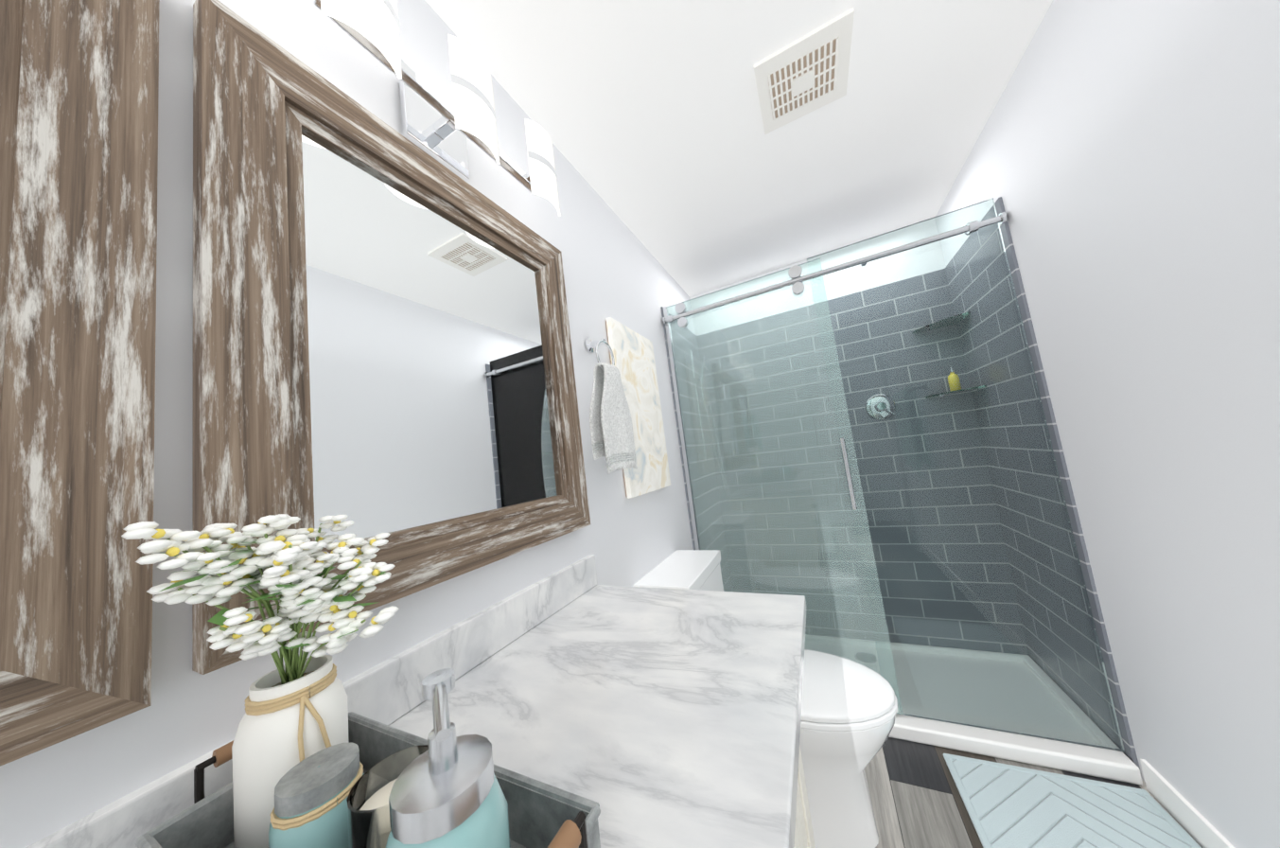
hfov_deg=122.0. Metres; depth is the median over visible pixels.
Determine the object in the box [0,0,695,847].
wall
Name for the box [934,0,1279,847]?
wall
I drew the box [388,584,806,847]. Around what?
countertop
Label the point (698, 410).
shower rail
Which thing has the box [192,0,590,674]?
mirror
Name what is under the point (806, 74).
ceiling vent
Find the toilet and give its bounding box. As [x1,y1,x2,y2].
[633,549,897,847]
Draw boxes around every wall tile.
[660,306,733,591]
[696,268,1029,654]
[944,196,1139,769]
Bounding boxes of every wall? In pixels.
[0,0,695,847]
[689,218,946,335]
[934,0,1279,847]
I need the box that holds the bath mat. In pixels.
[943,753,1201,847]
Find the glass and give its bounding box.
[662,197,1124,751]
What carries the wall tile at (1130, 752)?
attached to the wall at (1124, 159)
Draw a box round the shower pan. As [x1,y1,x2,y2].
[804,633,1142,785]
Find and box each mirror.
[0,0,159,766]
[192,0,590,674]
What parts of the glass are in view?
glass door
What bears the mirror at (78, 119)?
attached to the wall at (615, 269)
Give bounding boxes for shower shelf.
[911,311,970,333]
[925,385,986,398]
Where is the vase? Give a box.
[231,653,368,847]
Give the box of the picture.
[605,316,670,498]
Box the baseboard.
[1139,757,1235,847]
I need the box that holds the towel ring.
[584,338,637,473]
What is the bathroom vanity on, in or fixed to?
on the floor
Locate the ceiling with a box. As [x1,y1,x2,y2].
[424,0,1052,297]
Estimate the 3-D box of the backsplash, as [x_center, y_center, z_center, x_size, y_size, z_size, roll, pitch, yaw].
[-0.494,0.419,0.377,0.020,0.089,1.592,-10,-6,26]
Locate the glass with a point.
(798, 283)
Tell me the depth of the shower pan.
1.50 m
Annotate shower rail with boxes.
[683,350,729,495]
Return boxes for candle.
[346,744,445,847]
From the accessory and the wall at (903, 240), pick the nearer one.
the accessory
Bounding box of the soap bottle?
[944,365,961,390]
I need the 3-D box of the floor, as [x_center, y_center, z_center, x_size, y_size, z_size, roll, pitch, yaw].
[0.510,1.248,-0.118,2.183,0.060,4.950,-10,-6,26]
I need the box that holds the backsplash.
[25,554,597,847]
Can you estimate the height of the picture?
0.715 m
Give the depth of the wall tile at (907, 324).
2.10 m
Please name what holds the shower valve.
attached to the wall tile at (907, 324)
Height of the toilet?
0.830 m
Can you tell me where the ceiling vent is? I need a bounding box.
[753,7,854,134]
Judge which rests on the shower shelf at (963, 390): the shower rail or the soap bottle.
the soap bottle
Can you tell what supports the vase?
on the accessory
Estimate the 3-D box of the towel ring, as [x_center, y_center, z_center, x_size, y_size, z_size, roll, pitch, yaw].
[-0.115,-0.075,1.245,0.096,0.489,0.219,-10,-6,26]
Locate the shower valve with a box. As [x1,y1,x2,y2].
[865,394,895,419]
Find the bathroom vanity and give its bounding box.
[793,607,815,847]
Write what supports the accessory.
on the countertop
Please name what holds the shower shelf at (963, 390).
attached to the wall at (903, 240)
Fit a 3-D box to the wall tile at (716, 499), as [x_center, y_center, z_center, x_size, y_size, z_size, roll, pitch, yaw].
[0.400,0.387,2.240,0.010,2.130,0.660,-10,-6,26]
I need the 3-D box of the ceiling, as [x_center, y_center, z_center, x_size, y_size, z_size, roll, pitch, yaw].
[0.203,-1.221,0.127,2.183,0.060,4.950,-10,-6,26]
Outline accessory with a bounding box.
[121,513,600,847]
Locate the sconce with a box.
[312,0,560,216]
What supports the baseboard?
attached to the wall at (1124, 159)
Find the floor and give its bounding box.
[864,736,1202,847]
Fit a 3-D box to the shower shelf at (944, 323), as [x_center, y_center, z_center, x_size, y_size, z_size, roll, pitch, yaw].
[1.624,-0.545,1.925,0.200,0.021,0.200,-10,-6,26]
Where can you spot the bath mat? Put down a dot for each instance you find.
(1009, 806)
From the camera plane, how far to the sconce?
0.75 m

